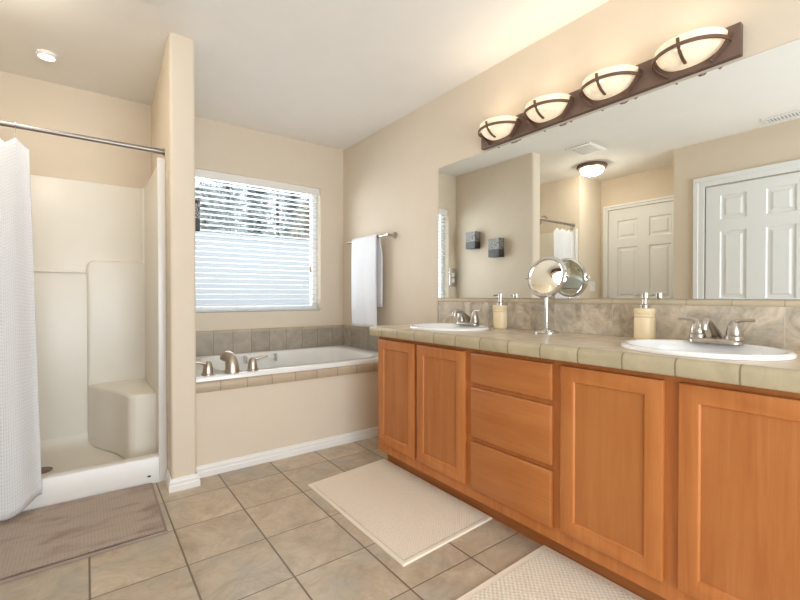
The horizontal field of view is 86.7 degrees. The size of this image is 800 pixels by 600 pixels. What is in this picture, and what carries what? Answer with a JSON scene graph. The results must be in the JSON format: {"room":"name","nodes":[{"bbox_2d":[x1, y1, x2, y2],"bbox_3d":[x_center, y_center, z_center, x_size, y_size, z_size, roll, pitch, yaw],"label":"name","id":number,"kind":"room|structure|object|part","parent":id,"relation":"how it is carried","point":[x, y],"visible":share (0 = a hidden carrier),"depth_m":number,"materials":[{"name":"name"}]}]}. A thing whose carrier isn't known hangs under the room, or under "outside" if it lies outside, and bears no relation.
{"room":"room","nodes":[
{"label":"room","id":0,"kind":"room"},
{"bbox_2d":[0,71,343,330],"bbox_3d":[-1.909,-0.205,3.144,3.300,2.440,0.140,0,1,-37],"label":"wall","id":1,"kind":"structure","parent":0,"point":[220,147],"depth_m":3.30,"materials":[{"name":"beige paint"}]},
{"bbox_2d":[195,177,315,311],"bbox_3d":[-1.260,-0.467,3.671,1.143,1.127,0.045,0,1,-37],"label":"window","id":2,"kind":"structure","parent":1,"relation":"in","point":[312,283],"depth_m":3.97,"materials":[{"name":"white plastic"}]},
{"bbox_2d":[195,169,318,311],"bbox_3d":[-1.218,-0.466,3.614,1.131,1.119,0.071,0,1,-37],"label":"window blind","id":3,"kind":"object","parent":2,"relation":"attached to","point":[200,173],"visible":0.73,"depth_m":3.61,"materials":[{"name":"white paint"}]},
{"bbox_3d":[-1.578,-0.434,3.359,0.002,1.047,0.052,0,1,-37],"label":"ladder cord","id":4,"kind":"part","parent":3,"relation":"part of","materials":[{"name":"white fabric"}]},
{"bbox_3d":[-1.361,-0.435,3.520,0.002,1.047,0.052,0,1,-37],"label":"ladder cord","id":5,"kind":"part","parent":3,"relation":"part of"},
{"bbox_3d":[-1.224,0.084,3.626,1.125,0.018,0.048,0,1,-37],"label":"rail","id":6,"kind":"part","parent":3,"relation":"part of","materials":[{"name":"white plastic"}]},
{"bbox_3d":[-0.892,-0.439,3.869,0.002,1.047,0.052,0,1,-37],"label":"ladder cord","id":7,"kind":"part","parent":3,"relation":"part of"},
{"bbox_3d":[-0.819,-0.642,3.878,0.002,0.680,0.002,0,1,-37],"label":"pull cord","id":8,"kind":"part","parent":3,"relation":"part of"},
{"bbox_2d":[196,325,378,355],"bbox_3d":[-0.859,0.354,3.241,1.505,0.220,0.965,0,1,-37],"label":"backsplash","id":9,"kind":"structure","parent":1,"relation":"attached to","point":[215,342],"depth_m":3.67,"materials":[{"name":"tile"}]},
{"bbox_2d":[151,33,195,478],"bbox_3d":[-1.485,-0.201,2.712,0.125,2.440,1.060,0,1,-37],"label":"wall partition","id":10,"kind":"structure","parent":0,"point":[173,102],"depth_m":2.29,"materials":[{"name":"beige paint"}]},
{"bbox_2d":[165,469,199,492],"bbox_3d":[-1.212,0.988,2.357,0.153,0.068,0.174,0,1,-37],"label":"baseboard","id":11,"kind":"structure","parent":10,"relation":"attached to","point":[193,480],"depth_m":2.29,"materials":[{"name":"white paint"}]},
{"bbox_2d":[195,200,199,233],"bbox_3d":[-1.330,-0.526,2.681,0.090,0.190,0.140,0,1,-37],"label":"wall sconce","id":12,"kind":"object","parent":10,"relation":"attached to","point":[197,203],"visible":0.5,"depth_m":2.64,"materials":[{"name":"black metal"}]},
{"bbox_2d":[0,436,541,599],"bbox_3d":[-0.548,1.061,1.427,3.420,0.060,4.540,0,1,-37],"label":"floor","id":13,"kind":"structure","parent":0,"point":[256,532],"depth_m":1.70,"materials":[{"name":"tile"}]},
{"bbox_2d":[0,483,167,583],"bbox_3d":[-1.531,1.019,1.851,0.850,0.014,0.625,0,1,-37],"label":"bath rug","id":14,"kind":"object","parent":13,"relation":"on","point":[39,537],"visible":1,"depth_m":1.87,"materials":[{"name":"beige fabric"}]},
{"bbox_2d":[21,158,166,511],"bbox_3d":[-1.964,0.112,2.463,0.992,1.818,0.887,0,1,-37],"label":"shower stall","id":15,"kind":"object","parent":13,"relation":"on","point":[99,250],"visible":0.82,"depth_m":2.76,"materials":[{"name":"beige plastic"}]},
{"bbox_3d":[-2.215,0.096,2.803,0.989,1.785,0.042,0,1,-37],"label":"panel","id":16,"kind":"part","parent":15,"relation":"part of","materials":[{"name":"beige plastic"}]},
{"bbox_3d":[-1.960,0.174,2.943,0.345,0.885,0.046,0,1,-37],"label":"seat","id":17,"kind":"part","parent":15,"relation":"part of","materials":[{"name":"beige plastic"}]},
{"bbox_3d":[-1.793,0.770,2.723,0.337,0.413,0.590,0,1,-37],"label":"seat","id":18,"kind":"part","parent":15,"relation":"part of","materials":[{"name":"beige plastic"}]},
{"bbox_3d":[-1.590,0.101,2.730,0.019,1.795,0.840,0,1,-37],"label":"panel","id":19,"kind":"part","parent":15,"relation":"part of","materials":[{"name":"beige plastic"}]},
{"bbox_2d":[308,459,491,566],"bbox_3d":[-0.044,1.018,2.167,0.550,0.011,0.928,0,1,-37],"label":"bath rug","id":20,"kind":"object","parent":13,"relation":"on","point":[407,513],"visible":1,"depth_m":2.05,"materials":[{"name":"beige fabric"}]},
{"bbox_2d":[457,545,644,599],"bbox_3d":[0.651,1.025,1.245,0.539,0.014,0.898,0,1,-37],"label":"bath rug","id":21,"kind":"object","parent":13,"relation":"on","point":[544,573],"visible":1,"depth_m":1.52,"materials":[{"name":"beige fabric"}]},
{"bbox_2d":[378,336,799,599],"bbox_3d":[0.679,0.625,1.972,0.548,0.802,2.042,0,1,-37],"label":"vanity cabinet","id":22,"kind":"object","parent":13,"relation":"on","point":[662,487],"visible":0.96,"depth_m":1.45,"materials":[{"name":"brown wood"}]},
{"bbox_3d":[-0.022,0.557,2.473,0.005,0.524,0.243,0,1,-37],"label":"door panel","id":23,"kind":"part","parent":22,"relation":"part of","materials":[{"name":"brown wood"}]},
{"bbox_3d":[-0.022,0.557,2.473,0.020,0.634,0.353,0,1,-37],"label":"door","id":24,"kind":"part","parent":22,"relation":"part of","materials":[{"name":"brown wood"}]},
{"bbox_3d":[0.204,0.560,2.168,0.005,0.524,0.251,0,1,-37],"label":"door panel","id":25,"kind":"part","parent":22,"relation":"part of","materials":[{"name":"brown wood"}]},
{"bbox_3d":[0.204,0.560,2.168,0.020,0.634,0.361,0,1,-37],"label":"door","id":26,"kind":"part","parent":22,"relation":"part of","materials":[{"name":"brown wood"}]},
{"bbox_3d":[0.464,0.774,1.821,0.020,0.222,0.429,0,1,-37],"label":"drawer","id":27,"kind":"part","parent":22,"relation":"part of","materials":[{"name":"brown wood"}]},
{"bbox_3d":[0.464,0.525,1.818,0.020,0.232,0.429,0,1,-37],"label":"drawer","id":28,"kind":"part","parent":22,"relation":"part of","materials":[{"name":"brown wood"}]},
{"bbox_3d":[0.464,0.317,1.816,0.020,0.141,0.429,0,1,-37],"label":"drawer","id":29,"kind":"part","parent":22,"relation":"part of","materials":[{"name":"brown wood"}]},
{"bbox_2d":[369,324,799,392],"bbox_3d":[0.665,0.196,1.965,0.580,0.056,2.094,0,1,-37],"label":"countertop","id":30,"kind":"structure","parent":22,"relation":"on","point":[589,349],"depth_m":1.48,"materials":[{"name":"beige tile"}]},
{"bbox_2d":[409,323,488,331],"bbox_3d":[0.280,0.230,2.458,0.428,0.164,0.492,0,1,-37],"label":"sink","id":31,"kind":"object","parent":30,"relation":"in","point":[451,327],"visible":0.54,"depth_m":2.48,"materials":[{"name":"white ceramic"}]},
{"bbox_2d":[452,309,481,324],"bbox_3d":[0.400,0.100,2.560,0.174,0.095,0.174,0,1,8],"label":"sink faucet","id":32,"kind":"object","parent":30,"relation":"on","point":[462,316],"visible":1,"depth_m":2.52,"materials":[{"name":"silver metal"}]},
{"bbox_3d":[0.367,0.093,2.625,0.054,0.078,0.088,0,1,-37],"label":"handle","id":33,"kind":"part","parent":32,"relation":"part of","materials":[{"name":"silver metal"}]},
{"bbox_3d":[0.375,0.097,2.541,0.170,0.089,0.042,0,1,-37],"label":"spout","id":34,"kind":"part","parent":32,"relation":"part of","materials":[{"name":"silver metal"}]},
{"bbox_3d":[0.409,0.139,2.566,0.062,0.017,0.164,0,1,-37],"label":"plate","id":35,"kind":"part","parent":32,"relation":"part of","materials":[{"name":"silver metal"}]},
{"bbox_3d":[0.454,0.094,2.508,0.054,0.078,0.088,0,1,-37],"label":"handle","id":36,"kind":"part","parent":32,"relation":"part of","materials":[{"name":"silver metal"}]},
{"bbox_2d":[493,293,507,328],"bbox_3d":[0.578,0.062,2.442,0.082,0.203,0.082,0,1,-37],"label":"soap dispenser","id":37,"kind":"object","parent":30,"relation":"on","point":[499,310],"visible":1,"depth_m":2.41,"materials":[{"name":"beige ceramic"}]},
{"bbox_2d":[525,256,569,333],"bbox_3d":[0.748,-0.029,2.161,0.124,0.390,0.241,0,1,-37],"label":"makeup mirror","id":38,"kind":"object","parent":30,"relation":"on","point":[547,276],"visible":1,"depth_m":2.15,"materials":[{"name":"silver metal"}]},
{"bbox_3d":[0.748,0.070,2.162,0.018,0.163,0.018,0,1,-37],"label":"post","id":39,"kind":"part","parent":38,"relation":"part of","materials":[{"name":"silver metal"}]},
{"bbox_2d":[531,260,561,292],"bbox_3d":[0.748,-0.118,2.160,0.060,0.176,0.178,0,1,-37],"label":"mirror glass","id":40,"kind":"object","parent":38,"relation":"attached to","point":[546,275],"depth_m":2.15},
{"bbox_2d":[634,292,655,339],"bbox_3d":[1.046,0.068,1.812,0.082,0.203,0.082,0,1,-37],"label":"soap dispenser","id":41,"kind":"object","parent":30,"relation":"on","point":[644,316],"visible":0.94,"depth_m":1.78,"materials":[{"name":"beige ceramic"}]},
{"bbox_2d":[620,339,796,360],"bbox_3d":[1.027,0.239,1.454,0.428,0.164,0.492,0,1,-37],"label":"sink","id":42,"kind":"object","parent":30,"relation":"in","point":[685,348],"visible":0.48,"depth_m":1.47,"materials":[{"name":"white ceramic"}]},
{"bbox_3d":[0.721,0.567,1.473,0.005,0.524,0.245,0,1,-37],"label":"door panel","id":43,"kind":"part","parent":22,"relation":"part of","materials":[{"name":"brown wood"}]},
{"bbox_3d":[0.721,0.567,1.473,0.020,0.634,0.355,0,1,-37],"label":"door","id":44,"kind":"part","parent":22,"relation":"part of","materials":[{"name":"brown wood"}]},
{"bbox_3d":[0.959,0.570,1.152,0.020,0.634,0.356,0,1,-37],"label":"door","id":45,"kind":"part","parent":22,"relation":"part of","materials":[{"name":"brown wood"}]},
{"bbox_3d":[0.960,0.570,1.152,0.005,0.524,0.246,0,1,-37],"label":"door panel","id":46,"kind":"part","parent":22,"relation":"part of","materials":[{"name":"brown wood"}]},
{"bbox_2d":[196,345,377,382],"bbox_3d":[-0.863,0.633,3.239,1.492,0.392,0.944,0,1,-37],"label":"bathtub","id":47,"kind":"object","parent":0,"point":[300,359],"depth_m":3.45,"materials":[{"name":"white ceramic"}]},
{"bbox_2d":[196,351,267,375],"bbox_3d":[-1.057,0.379,2.622,0.454,0.129,0.173,0,1,-37],"label":"tub faucet","id":48,"kind":"object","parent":47,"relation":"on","point":[231,362],"visible":0.94,"depth_m":2.57,"materials":[{"name":"silver metal"}]},
{"bbox_3d":[-1.164,0.398,2.496,0.132,0.092,0.072,0,1,-37],"label":"handle","id":49,"kind":"part","parent":48,"relation":"part of","materials":[{"name":"silver metal"}]},
{"bbox_3d":[-1.053,0.379,2.625,0.089,0.129,0.173,0,1,-37],"label":"spout","id":50,"kind":"part","parent":48,"relation":"part of","materials":[{"name":"silver metal"}]},
{"bbox_3d":[-0.905,0.396,2.688,0.132,0.092,0.072,0,1,-37],"label":"handle","id":51,"kind":"part","parent":48,"relation":"part of","materials":[{"name":"silver metal"}]},
{"bbox_3d":[-1.143,0.477,3.473,0.261,0.060,0.057,0,1,-37],"label":"tub grab handle","id":52,"kind":"part","parent":47,"relation":"part of","materials":[{"name":"silver metal"}]},
{"bbox_2d":[196,371,377,465],"bbox_3d":[-0.598,0.774,2.895,1.505,0.487,0.070,0,1,-37],"label":"wall","id":53,"kind":"structure","parent":0,"point":[231,423],"depth_m":2.72,"materials":[{"name":"beige paint"}]},
{"bbox_2d":[196,426,377,477],"bbox_3d":[-0.573,0.984,2.863,1.505,0.068,0.014,0,1,-37],"label":"baseboard","id":54,"kind":"structure","parent":53,"relation":"attached to","point":[210,469],"depth_m":2.72,"materials":[{"name":"white paint"}]},
{"bbox_2d":[196,362,377,393],"bbox_3d":[-0.594,0.500,2.886,1.504,0.060,0.079,0,1,-37],"label":"tub tile edge","id":55,"kind":"object","parent":53,"relation":"on","point":[226,384],"visible":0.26,"depth_m":2.71,"materials":[{"name":"beige tile"}]},
{"bbox_2d":[0,0,608,149],"bbox_3d":[-0.548,-1.449,1.403,3.420,0.080,4.540,0,1,-37],"label":"ceiling","id":56,"kind":"structure","parent":0,"point":[335,74],"depth_m":2.39,"materials":[{"name":"beige paint"}]},
{"bbox_2d":[35,49,57,61],"bbox_3d":[-2.036,-1.405,2.441,0.100,0.025,0.100,0,1,-37],"label":"recessed light","id":57,"kind":"object","parent":56,"relation":"in","point":[43,54],"visible":1,"depth_m":2.42,"materials":[{"name":"white paint"}]},
{"bbox_2d":[147,0,164,5],"bbox_3d":[-1.175,-1.407,1.835,0.300,0.011,0.250,0,1,-37],"label":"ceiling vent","id":58,"kind":"object","parent":56,"relation":"in","point":[159,2],"visible":1,"depth_m":1.99,"materials":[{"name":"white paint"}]},
{"bbox_2d":[351,234,382,326],"bbox_3d":[-0.292,-0.158,3.609,0.059,0.768,0.427,0,1,-37],"label":"hand towel","id":59,"kind":"object","parent":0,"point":[367,256],"visible":1,"depth_m":3.56,"materials":[{"name":"white fabric"}]},
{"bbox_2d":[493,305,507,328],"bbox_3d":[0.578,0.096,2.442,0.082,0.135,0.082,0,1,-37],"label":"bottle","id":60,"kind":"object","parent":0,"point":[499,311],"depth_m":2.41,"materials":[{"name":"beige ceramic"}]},
{"bbox_2d":[343,0,799,326],"bbox_3d":[0.776,-0.198,2.399,0.120,2.440,4.540,0,1,-37],"label":"wall","id":61,"kind":"structure","parent":0,"point":[391,175],"depth_m":2.77,"materials":[{"name":"beige paint"}]},
{"bbox_2d":[346,232,396,243],"bbox_3d":[-0.265,-0.520,3.626,0.082,0.051,0.697,0,1,-37],"label":"towel bar","id":62,"kind":"object","parent":61,"relation":"attached to","point":[394,235],"visible":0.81,"depth_m":3.38,"materials":[{"name":"silver metal"}]},
{"bbox_3d":[-0.072,-0.517,3.367,0.082,0.051,0.052,0,1,-37],"label":"post","id":63,"kind":"part","parent":62,"relation":"part of","materials":[{"name":"silver metal"}]},
{"bbox_2d":[478,22,742,149],"bbox_3d":[0.843,-0.982,2.065,0.160,0.122,1.290,0,1,-37],"label":"vanity light","id":64,"kind":"object","parent":61,"relation":"attached to","point":[691,52],"visible":1,"depth_m":1.87,"materials":[{"name":"brown metal"}]},
{"bbox_3d":[0.544,-0.989,2.450,0.118,0.084,0.248,0,1,-37],"label":"lamp shade","id":65,"kind":"part","parent":64,"relation":"part of","materials":[{"name":"beige glass"}]},
{"bbox_3d":[0.737,-0.986,2.191,0.118,0.084,0.248,0,1,-37],"label":"lamp shade","id":66,"kind":"part","parent":64,"relation":"part of","materials":[{"name":"beige glass"}]},
{"bbox_3d":[0.930,-0.984,1.931,0.118,0.084,0.248,0,1,-37],"label":"lamp shade","id":67,"kind":"part","parent":64,"relation":"part of","materials":[{"name":"beige glass"}]},
{"bbox_3d":[1.123,-0.981,1.672,0.118,0.084,0.248,0,1,-37],"label":"lamp shade","id":68,"kind":"part","parent":64,"relation":"part of","materials":[{"name":"beige glass"}]},
{"bbox_2d":[437,298,799,349],"bbox_3d":[0.891,0.081,2.133,0.015,0.172,2.096,0,1,-37],"label":"backsplash","id":69,"kind":"structure","parent":61,"relation":"attached to","point":[776,324],"depth_m":1.88,"materials":[{"name":"stone"}]},
{"bbox_2d":[439,39,799,298],"bbox_3d":[0.895,-0.459,2.130,0.006,0.902,2.088,0,1,-37],"label":"wall mirror","id":70,"kind":"object","parent":61,"relation":"attached to","point":[689,188],"visible":1,"depth_m":1.84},
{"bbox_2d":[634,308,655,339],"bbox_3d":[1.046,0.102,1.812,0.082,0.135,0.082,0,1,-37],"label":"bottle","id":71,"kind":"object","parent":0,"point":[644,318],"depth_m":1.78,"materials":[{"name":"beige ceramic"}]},
{"bbox_2d":[678,316,754,344],"bbox_3d":[1.150,0.110,1.552,0.174,0.095,0.174,0,1,8],"label":"sink faucet","id":72,"kind":"object","parent":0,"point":[733,336],"visible":1,"depth_m":1.52,"materials":[{"name":"silver metal"}]},
{"bbox_3d":[1.116,0.103,1.617,0.054,0.078,0.088,0,1,-37],"label":"handle","id":73,"kind":"part","parent":72,"relation":"part of","materials":[{"name":"silver metal"}]},
{"bbox_3d":[1.125,0.107,1.533,0.170,0.089,0.042,0,1,-37],"label":"spout","id":74,"kind":"part","parent":72,"relation":"part of","materials":[{"name":"silver metal"}]},
{"bbox_3d":[1.159,0.149,1.558,0.062,0.017,0.164,0,1,-37],"label":"plate","id":75,"kind":"part","parent":72,"relation":"part of","materials":[{"name":"silver metal"}]},
{"bbox_3d":[1.203,0.104,1.500,0.054,0.078,0.088,0,1,-37],"label":"handle","id":76,"kind":"part","parent":72,"relation":"part of","materials":[{"name":"silver metal"}]},
{"label":"outside","id":77,"kind":"structure","parent":0,"visible":0},
{"bbox_3d":[-5.406,1.245,10.627,24.000,0.100,15.700,0,1,-37],"label":"ground","id":78,"kind":"structure","parent":77,"visible":0},
{"bbox_2d":[195,184,243,233],"bbox_3d":[-3.534,-0.424,7.615,1.488,3.298,1.487,0,1,-37],"label":"tree","id":79,"kind":"object","parent":78,"relation":"on","point":[196,188],"visible":0.16,"depth_m":7.53,"materials":[{"name":"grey plant"}]},
{"bbox_2d":[198,179,268,234],"bbox_3d":[-4.763,-2.358,11.782,3.162,7.086,3.076,0,1,2],"label":"tree","id":80,"kind":"object","parent":78,"relation":"on","point":[223,187],"visible":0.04,"depth_m":11.49,"materials":[{"name":"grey plant"}]},
{"bbox_2d":[237,186,280,237],"bbox_3d":[-2.904,-1.138,8.856,1.587,4.701,1.439,0,1,-37],"label":"tree","id":81,"kind":"object","parent":78,"relation":"on","point":[249,190],"visible":0.18,"depth_m":8.76,"materials":[{"name":"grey plant"}]},
{"bbox_2d":[235,188,303,237],"bbox_3d":[-4.718,-2.815,16.129,3.191,7.916,3.204,0,1,-37],"label":"tree","id":82,"kind":"object","parent":78,"relation":"on","point":[271,194],"visible":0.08,"depth_m":16.06,"materials":[{"name":"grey plant"}]},
{"bbox_2d":[278,192,305,238],"bbox_3d":[-2.734,-1.265,11.044,1.678,4.914,1.719,0,1,-16],"label":"tree","id":83,"kind":"object","parent":78,"relation":"on","point":[286,196],"visible":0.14,"depth_m":10.89,"materials":[{"name":"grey plant"}]},
{"bbox_2d":[286,198,309,239],"bbox_3d":[-1.870,-0.492,8.968,1.362,3.409,1.367,0,1,-37],"label":"tree","id":84,"kind":"object","parent":78,"relation":"on","point":[308,199],"visible":0.07,"depth_m":8.80,"materials":[{"name":"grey plant"}]},
{"bbox_3d":[-1.863,-0.823,2.052,0.005,0.077,0.035,0,1,-37],"label":"curtain hook","id":85,"kind":"object","parent":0,"visible":0},
{"bbox_2d":[0,138,41,520],"bbox_3d":[-1.898,0.103,1.923,0.410,1.777,0.203,0,1,-37],"label":"shower curtain","id":86,"kind":"object","parent":85,"relation":"hanging from","point":[20,451],"visible":1,"depth_m":2.01,"materials":[{"name":"white fabric"}]},
{"bbox_3d":[-2.642,-0.194,1.952,0.700,2.440,0.900,0,1,-37],"label":"wall","id":87,"kind":"structure","parent":0,"visible":0},
{"bbox_2d":[0,120,164,154],"bbox_3d":[-1.742,-0.846,2.141,0.978,0.036,0.036,0,1,-37],"label":"shower rod","id":88,"kind":"object","parent":87,"relation":"attached to","point":[2,123],"visible":0.97,"depth_m":2.19,"materials":[{"name":"metal"}]}
]}

